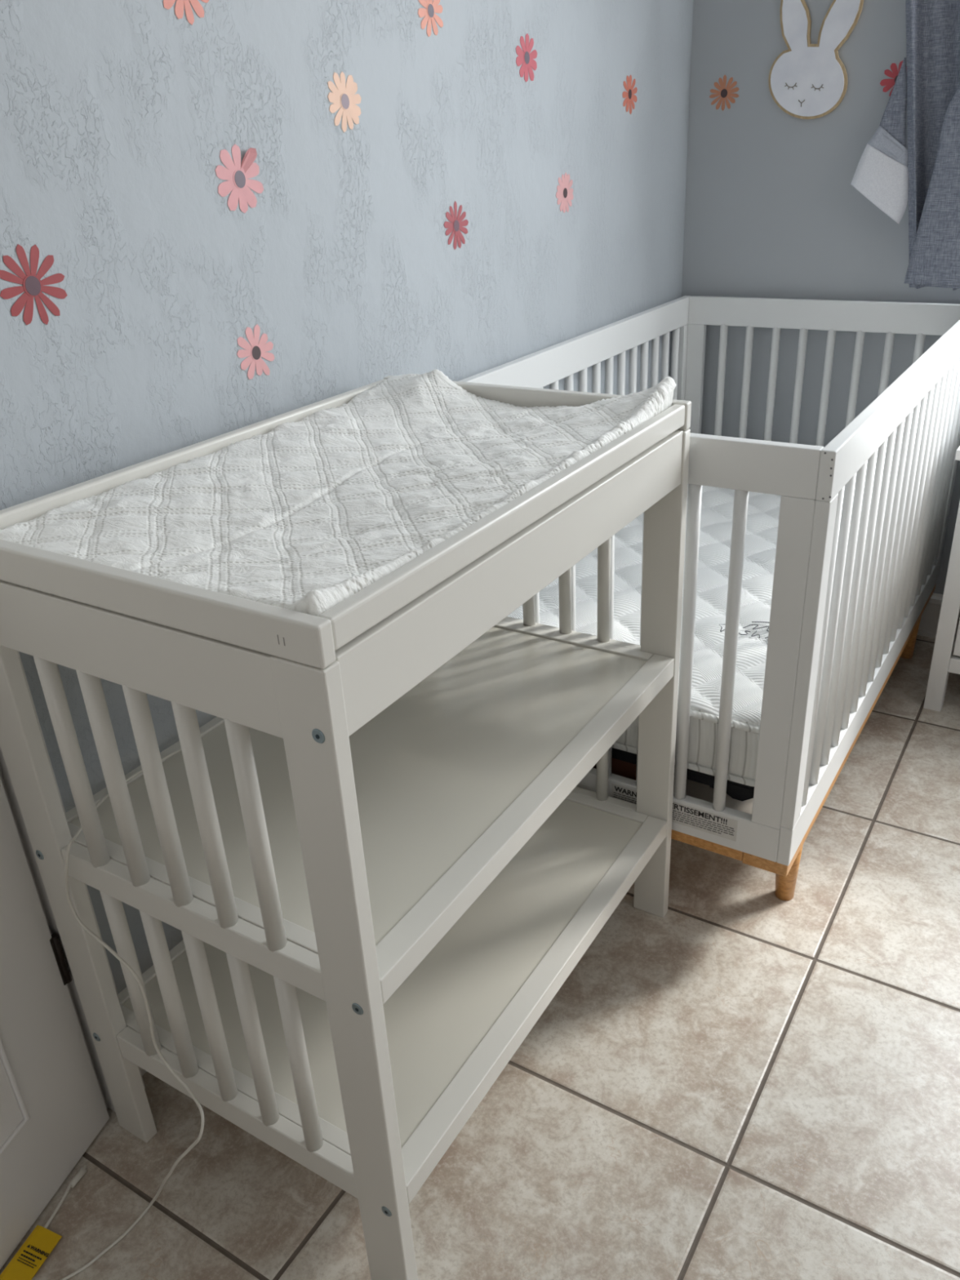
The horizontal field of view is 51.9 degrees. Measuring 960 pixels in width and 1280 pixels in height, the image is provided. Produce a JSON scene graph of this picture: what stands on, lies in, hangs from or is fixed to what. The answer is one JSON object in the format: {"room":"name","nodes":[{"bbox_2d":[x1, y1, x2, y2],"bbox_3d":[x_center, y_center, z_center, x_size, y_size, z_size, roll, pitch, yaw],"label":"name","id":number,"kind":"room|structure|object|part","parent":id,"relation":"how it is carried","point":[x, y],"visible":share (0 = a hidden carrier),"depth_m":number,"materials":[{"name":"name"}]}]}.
{"room":"children's room","nodes":[
{"label":"children's room","id":0,"kind":"room"},
{"bbox_2d":[0,0,693,993],"bbox_3d":[-0.508,-0.516,1.302,0.100,2.450,4.025,14,31,30],"label":"wall","id":1,"kind":"structure","parent":0,"point":[117,117],"depth_m":1.52,"materials":[{"name":"blue paint"}]},
{"bbox_2d":[0,244,66,324],"bbox_3d":[-0.537,-0.426,1.187,0.001,0.094,0.092,14,31,30],"label":"decal","id":2,"kind":"object","parent":1,"relation":"attached to","point":[33,286],"visible":1,"depth_m":1.19,"materials":[{"name":"paper"}]},
{"bbox_3d":[-0.537,-0.426,1.187,0.001,0.023,0.021,14,31,30],"label":"flower","id":3,"kind":"part","parent":2,"relation":"part of","materials":[{"name":"paper"}]},
{"bbox_2d":[0,776,109,1269],"bbox_3d":[-0.740,-0.005,0.779,0.042,2.014,0.728,5,28,17],"label":"door","id":4,"kind":"structure","parent":1,"relation":"in","point":[53,1108],"depth_m":1.35,"materials":[{"name":"white paint"}]},
{"bbox_3d":[-0.703,0.408,0.976,0.009,0.779,0.469,5,28,17],"label":"panel","id":5,"kind":"part","parent":4,"relation":"part of","materials":[{"name":"white paint"}]},
{"bbox_2d":[0,650,145,1111],"bbox_3d":[-0.617,-0.195,1.107,0.042,2.060,0.060,14,31,30],"label":"door frame","id":6,"kind":"structure","parent":1,"relation":"attached to","point":[5,777],"depth_m":1.36,"materials":[{"name":"white paint"}]},
{"bbox_2d":[139,1066,146,1075],"bbox_3d":[0.032,0.208,2.390,0.016,0.130,2.210,14,31,30],"label":"baseboard","id":7,"kind":"structure","parent":1,"relation":"attached to","point":[143,1071],"depth_m":1.60,"materials":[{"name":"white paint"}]},
{"bbox_2d":[163,0,208,25],"bbox_3d":[-0.384,-0.845,1.274,0.001,0.088,0.090,14,31,30],"label":"decal","id":8,"kind":"object","parent":1,"relation":"attached to","point":[179,8],"visible":1,"depth_m":1.29,"materials":[{"name":"pink paper"}]},
{"bbox_2d":[214,144,263,213],"bbox_3d":[-0.341,-0.660,1.414,0.010,0.090,0.091,14,31,30],"label":"decal","id":9,"kind":"object","parent":1,"relation":"attached to","point":[237,175],"visible":1,"depth_m":1.41,"materials":[{"name":"pink paper"}]},
{"bbox_3d":[-0.344,-0.661,1.416,0.001,0.023,0.021,14,31,30],"label":"flower","id":10,"kind":"part","parent":9,"relation":"part of","materials":[{"name":"paper"}]},
{"bbox_2d":[236,324,275,379],"bbox_3d":[-0.343,-0.440,1.509,0.001,0.078,0.079,14,31,30],"label":"decal","id":11,"kind":"object","parent":1,"relation":"attached to","point":[258,349],"visible":1,"depth_m":1.51,"materials":[{"name":"pink paper"}]},
{"bbox_3d":[-0.342,-0.439,1.510,0.001,0.020,0.019,14,31,30],"label":"flower","id":12,"kind":"part","parent":11,"relation":"part of","materials":[{"name":"grey paper"}]},
{"bbox_2d":[327,71,361,132],"bbox_3d":[-0.213,-0.850,1.560,0.001,0.085,0.083,14,31,30],"label":"decal","id":13,"kind":"object","parent":1,"relation":"attached to","point":[343,97],"visible":1,"depth_m":1.56,"materials":[{"name":"paper"}]},
{"bbox_3d":[-0.213,-0.850,1.559,0.001,0.021,0.020,14,31,30],"label":"flower","id":14,"kind":"part","parent":13,"relation":"part of","materials":[{"name":"paper"}]},
{"bbox_2d":[417,0,443,36],"bbox_3d":[-0.084,-1.074,1.685,0.001,0.078,0.075,14,31,30],"label":"decal","id":15,"kind":"object","parent":1,"relation":"attached to","point":[431,6],"visible":1,"depth_m":1.69,"materials":[{"name":"pink paper"}]},
{"bbox_3d":[-0.084,-1.074,1.685,0.001,0.020,0.018,14,31,30],"label":"flower","id":16,"kind":"part","parent":15,"relation":"part of","materials":[{"name":"paper"}]},
{"bbox_2d":[444,200,468,249],"bbox_3d":[-0.044,-0.785,1.869,0.001,0.085,0.084,14,31,30],"label":"decal","id":17,"kind":"object","parent":1,"relation":"attached to","point":[455,224],"visible":1,"depth_m":1.87,"materials":[{"name":"paper"}]},
{"bbox_3d":[-0.044,-0.784,1.869,0.001,0.020,0.019,14,31,30],"label":"flower","id":18,"kind":"part","parent":17,"relation":"part of","materials":[{"name":"paper"}]},
{"bbox_2d":[515,33,537,82],"bbox_3d":[0.093,-1.150,1.951,0.001,0.084,0.085,14,31,30],"label":"decal","id":19,"kind":"object","parent":1,"relation":"attached to","point":[526,58],"visible":1,"depth_m":1.95,"materials":[{"name":"paper"}]},
{"bbox_3d":[0.093,-1.150,1.951,0.001,0.022,0.020,14,31,30],"label":"flower","id":20,"kind":"part","parent":19,"relation":"part of","materials":[{"name":"paper"}]},
{"bbox_2d":[555,172,573,213],"bbox_3d":[0.187,-0.986,2.177,0.001,0.082,0.082,14,31,30],"label":"decal","id":21,"kind":"object","parent":1,"relation":"attached to","point":[564,195],"visible":1,"depth_m":2.18,"materials":[{"name":"pink paper"}]},
{"bbox_3d":[0.188,-0.986,2.178,0.001,0.020,0.019,14,31,30],"label":"flower","id":22,"kind":"part","parent":21,"relation":"part of","materials":[{"name":"grey paper"}]},
{"bbox_2d":[622,75,637,114],"bbox_3d":[0.355,-1.290,2.335,0.001,0.083,0.082,14,31,30],"label":"decal","id":23,"kind":"object","parent":1,"relation":"attached to","point":[629,97],"visible":1,"depth_m":2.33,"materials":[{"name":"paper"}]},
{"bbox_3d":[0.355,-1.290,2.334,0.001,0.021,0.019,14,31,30],"label":"flower","id":24,"kind":"part","parent":23,"relation":"part of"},
{"bbox_2d":[0,635,959,1279],"bbox_3d":[0.668,0.875,1.200,2.750,0.060,4.025,14,31,30],"label":"floor","id":25,"kind":"structure","parent":0,"point":[740,1082],"depth_m":1.49,"materials":[{"name":"beige tile"}]},
{"bbox_2d":[44,1164,86,1228],"bbox_3d":[-0.611,0.823,1.363,0.013,0.011,0.219,5,28,15],"label":"cable","id":26,"kind":"object","parent":25,"relation":"on","point":[82,1171],"visible":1,"depth_m":1.43,"materials":[{"name":"white plastic"}]},
{"bbox_2d":[0,1225,62,1279],"bbox_3d":[-0.609,0.834,1.334,0.043,0.010,0.078,6,28,18],"label":"tag","id":27,"kind":"object","parent":26,"relation":"attached to","point":[42,1241],"visible":1,"depth_m":1.34,"materials":[{"name":"paper"}]},
{"bbox_2d":[60,748,204,1279],"bbox_3d":[-0.465,0.560,1.237,0.214,0.580,0.696,7,28,19],"label":"cable","id":28,"kind":"object","parent":25,"relation":"on","point":[86,928],"visible":0.9,"depth_m":1.27,"materials":[{"name":"white plastic"}]},
{"bbox_2d":[0,375,691,1279],"bbox_3d":[-0.122,0.199,1.484,0.553,0.972,0.848,13,31,29],"label":"table","id":29,"kind":"object","parent":25,"relation":"on","point":[381,859],"visible":0.95,"depth_m":1.23,"materials":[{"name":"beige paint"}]},
{"bbox_3d":[-0.546,0.334,1.306,0.062,0.930,0.022,13,31,29],"label":"leg","id":30,"kind":"part","parent":29,"relation":"part of","materials":[{"name":"beige paint"}]},
{"bbox_3d":[-0.350,0.099,1.591,0.018,0.034,0.800,13,31,29],"label":"shelf rail","id":31,"kind":"part","parent":29,"relation":"part of","materials":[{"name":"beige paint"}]},
{"bbox_3d":[-0.334,0.392,1.738,0.018,0.034,0.800,13,31,29],"label":"shelf rail","id":32,"kind":"part","parent":29,"relation":"part of","materials":[{"name":"beige paint"}]},
{"bbox_3d":[-0.337,0.306,1.174,0.495,0.034,0.022,13,31,29],"label":"shelf rail","id":33,"kind":"part","parent":29,"relation":"part of","materials":[{"name":"beige paint"}]},
{"bbox_3d":[-0.341,0.321,1.156,0.429,0.042,0.020,13,31,29],"label":"rail","id":34,"kind":"part","parent":29,"relation":"part of","materials":[{"name":"beige paint"}]},
{"bbox_3d":[-0.321,0.600,1.321,0.495,0.034,0.022,13,31,29],"label":"shelf rail","id":35,"kind":"part","parent":29,"relation":"part of","materials":[{"name":"beige paint"}]},
{"bbox_3d":[-0.325,0.615,1.302,0.429,0.043,0.020,13,31,29],"label":"rail","id":36,"kind":"part","parent":29,"relation":"part of","materials":[{"name":"beige paint"}]},
{"bbox_2d":[0,368,675,616],"bbox_3d":[-0.142,-0.229,1.276,0.515,0.094,0.805,13,31,29],"label":"changing pad","id":37,"kind":"object","parent":29,"relation":"on","point":[304,515],"visible":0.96,"depth_m":1.22,"materials":[{"name":"white fabric"}]},
{"bbox_3d":[-0.130,0.432,1.065,0.062,0.930,0.022,13,31,29],"label":"leg","id":38,"kind":"part","parent":29,"relation":"part of","materials":[{"name":"beige paint"}]},
{"bbox_2d":[0,375,691,669],"bbox_3d":[-0.144,-0.207,1.281,0.564,0.064,0.853,14,31,30],"label":"tray","id":39,"kind":"object","parent":29,"relation":"on","point":[195,626],"depth_m":0.99,"materials":[{"name":"beige paint"}]},
{"bbox_3d":[-0.133,0.142,1.461,0.495,0.010,0.755,13,31,29],"label":"shelf panel","id":40,"kind":"part","parent":29,"relation":"part of","materials":[{"name":"beige laminate"}]},
{"bbox_3d":[-0.116,0.436,1.608,0.495,0.010,0.755,13,31,29],"label":"shelf panel","id":41,"kind":"part","parent":29,"relation":"part of","materials":[{"name":"beige laminate"}]},
{"bbox_3d":[0.093,0.203,1.334,0.036,0.034,0.800,13,31,29],"label":"shelf rail","id":42,"kind":"part","parent":29,"relation":"part of","materials":[{"name":"beige paint"}]},
{"bbox_3d":[0.110,0.496,1.481,0.036,0.034,0.800,13,31,29],"label":"shelf rail","id":43,"kind":"part","parent":29,"relation":"part of","materials":[{"name":"beige paint"}]},
{"bbox_3d":[0.091,-0.010,1.770,0.429,0.042,0.020,13,31,29],"label":"rail","id":44,"kind":"part","parent":29,"relation":"part of","materials":[{"name":"beige paint"}]},
{"bbox_3d":[0.073,-0.007,1.756,0.495,0.034,0.022,13,31,29],"label":"shelf rail","id":45,"kind":"part","parent":29,"relation":"part of","materials":[{"name":"beige paint"}]},
{"bbox_3d":[0.107,0.284,1.917,0.429,0.043,0.020,13,31,29],"label":"rail","id":46,"kind":"part","parent":29,"relation":"part of","materials":[{"name":"beige paint"}]},
{"bbox_3d":[0.089,0.287,1.903,0.495,0.034,0.022,13,31,29],"label":"shelf rail","id":47,"kind":"part","parent":29,"relation":"part of","materials":[{"name":"beige paint"}]},
{"bbox_3d":[0.304,0.100,1.681,0.062,0.930,0.022,13,31,29],"label":"leg","id":48,"kind":"part","parent":29,"relation":"part of","materials":[{"name":"beige paint"}]},
{"bbox_2d":[458,295,959,900],"bbox_3d":[0.562,-0.211,2.294,0.775,0.914,1.386,13,31,30],"label":"crib","id":49,"kind":"object","parent":25,"relation":"on","point":[864,516],"visible":0.63,"depth_m":1.79,"materials":[{"name":"white paint"}]},
{"bbox_3d":[0.223,-0.663,2.293,0.022,0.074,1.385,13,31,30],"label":"rail","id":50,"kind":"part","parent":49,"relation":"part of","materials":[{"name":"white paint"}]},
{"bbox_2d":[507,484,781,786],"bbox_3d":[0.565,-0.131,2.333,0.714,0.144,1.329,13,31,30],"label":"mattress","id":51,"kind":"object","parent":49,"relation":"on","point":[717,503],"visible":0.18,"depth_m":2.06,"materials":[{"name":"white fabric"}]},
{"bbox_3d":[0.211,0.279,1.895,0.732,0.071,0.022,13,31,30],"label":"rail","id":52,"kind":"part","parent":49,"relation":"part of","materials":[{"name":"white paint"}]},
{"bbox_3d":[0.595,-0.639,2.939,0.022,0.582,0.046,13,31,30],"label":"post","id":53,"kind":"part","parent":49,"relation":"part of","materials":[{"name":"white paint"}]},
{"bbox_3d":[0.631,-0.633,2.932,0.048,0.590,0.022,13,31,30],"label":"post","id":54,"kind":"part","parent":49,"relation":"part of","materials":[{"name":"white paint"}]},
{"bbox_3d":[0.188,0.308,1.945,0.689,0.023,0.042,13,31,30],"label":"rail","id":55,"kind":"part","parent":49,"relation":"part of","materials":[{"name":"brown wood"}]},
{"bbox_3d":[0.575,0.031,2.416,0.725,0.009,1.335,13,31,30],"label":"panel","id":56,"kind":"part","parent":49,"relation":"part of","materials":[{"name":"wood"}]},
{"bbox_3d":[0.179,-0.313,1.599,0.732,0.074,0.022,13,31,30],"label":"rail","id":57,"kind":"part","parent":49,"relation":"part of","materials":[{"name":"white paint"}]},
{"bbox_3d":[0.483,0.052,1.578,0.050,0.590,0.022,13,31,30],"label":"post","id":58,"kind":"part","parent":49,"relation":"part of","materials":[{"name":"white paint"}]},
{"bbox_3d":[0.583,0.422,1.873,0.052,0.158,0.052,13,31,30],"label":"leg","id":59,"kind":"part","parent":49,"relation":"part of","materials":[{"name":"brown wood"}]},
{"bbox_3d":[0.520,0.051,1.568,0.022,0.582,0.046,13,31,30],"label":"post","id":60,"kind":"part","parent":49,"relation":"part of","materials":[{"name":"white paint"}]},
{"bbox_3d":[0.904,-0.861,2.615,0.732,0.074,0.022,13,31,30],"label":"rail","id":61,"kind":"part","parent":49,"relation":"part of","materials":[{"name":"white paint"}]},
{"bbox_3d":[0.868,0.118,2.253,0.080,0.026,1.381,13,31,30],"label":"rail","id":62,"kind":"part","parent":49,"relation":"part of","materials":[{"name":"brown wood"}]},
{"bbox_3d":[0.892,0.077,2.215,0.022,0.079,1.385,13,31,30],"label":"rail","id":63,"kind":"part","parent":49,"relation":"part of","materials":[{"name":"white paint"}]},
{"bbox_3d":[0.860,-0.511,1.920,0.022,0.074,1.385,13,31,30],"label":"rail","id":64,"kind":"part","parent":49,"relation":"part of","materials":[{"name":"white paint"}]},
{"bbox_3d":[1.175,-0.027,2.704,0.052,0.158,0.052,13,31,30],"label":"leg","id":65,"kind":"part","parent":49,"relation":"part of","materials":[{"name":"brown wood"}]},
{"bbox_3d":[1.232,-0.487,2.566,0.022,0.582,0.046,13,31,30],"label":"post","id":66,"kind":"part","parent":49,"relation":"part of","materials":[{"name":"white paint"}]},
{"bbox_2d":[923,445,959,711],"bbox_3d":[1.566,-0.115,2.267,0.904,0.668,0.422,14,31,30],"label":"dresser","id":67,"kind":"object","parent":25,"relation":"on","point":[947,641],"visible":1,"depth_m":2.38,"materials":[{"name":"white paint"}]},
{"bbox_3d":[1.480,0.138,2.225,0.780,0.038,0.020,14,31,30],"label":"rail","id":68,"kind":"part","parent":67,"relation":"part of","materials":[{"name":"white paint"}]},
{"bbox_3d":[1.476,0.042,2.179,0.772,0.156,0.020,14,31,30],"label":"drawer","id":69,"kind":"part","parent":67,"relation":"part of","materials":[{"name":"white paint"}]},
{"bbox_2d":[681,0,959,594],"bbox_3d":[1.669,-1.036,2.102,2.550,2.450,0.120,14,31,30],"label":"wall","id":70,"kind":"structure","parent":0,"point":[773,209],"depth_m":2.59,"materials":[{"name":"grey paint"}]},
{"bbox_2d":[709,75,738,111],"bbox_3d":[0.634,-1.420,2.563,0.081,0.083,0.001,14,31,30],"label":"decal","id":71,"kind":"object","parent":70,"relation":"attached to","point":[724,92],"visible":1,"depth_m":2.56,"materials":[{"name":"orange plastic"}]},
{"bbox_3d":[0.634,-1.419,2.563,0.018,0.020,0.001,14,31,30],"label":"flower","id":72,"kind":"part","parent":71,"relation":"part of","materials":[{"name":"paper"}]},
{"bbox_2d":[768,0,863,119],"bbox_3d":[0.815,-1.440,2.411,0.213,0.298,0.013,14,31,30],"label":"wall decoration","id":73,"kind":"object","parent":70,"relation":"attached to","point":[806,80],"visible":1,"depth_m":2.42,"materials":[{"name":"beige wood"}]},
{"bbox_2d":[880,60,906,96],"bbox_3d":[0.994,-1.333,2.348,0.082,0.078,0.001,14,31,30],"label":"decal","id":74,"kind":"object","parent":70,"relation":"attached to","point":[889,83],"visible":0.38,"depth_m":2.35,"materials":[{"name":"paper"}]},
{"bbox_2d":[917,592,942,638],"bbox_3d":[1.696,0.029,2.566,2.534,0.130,0.016,14,31,30],"label":"baseboard","id":75,"kind":"structure","parent":70,"relation":"attached to","point":[929,620],"depth_m":2.81,"materials":[{"name":"white paint"}]},
{"bbox_3d":[1.555,-1.894,1.570,1.740,0.034,0.102,14,31,30],"label":"curtain rod","id":76,"kind":"object","parent":70,"relation":"attached to","visible":0},
{"bbox_2d":[850,0,959,290],"bbox_3d":[1.114,-1.409,2.099,0.546,1.271,0.095,14,31,30],"label":"curtain","id":77,"kind":"object","parent":76,"relation":"hanging from","point":[886,171],"visible":1,"depth_m":2.30,"materials":[{"name":"grey fabric"}]},
{"bbox_3d":[1.145,-1.135,2.176,0.311,0.703,0.023,12,30,28],"label":"panel","id":78,"kind":"part","parent":77,"relation":"part of","materials":[{"name":"grey fabric"}]},
{"bbox_3d":[1.151,-1.408,2.094,0.478,1.271,0.063,14,31,30],"label":"panel","id":79,"kind":"part","parent":77,"relation":"part of","materials":[{"name":"grey fabric"}]}
]}

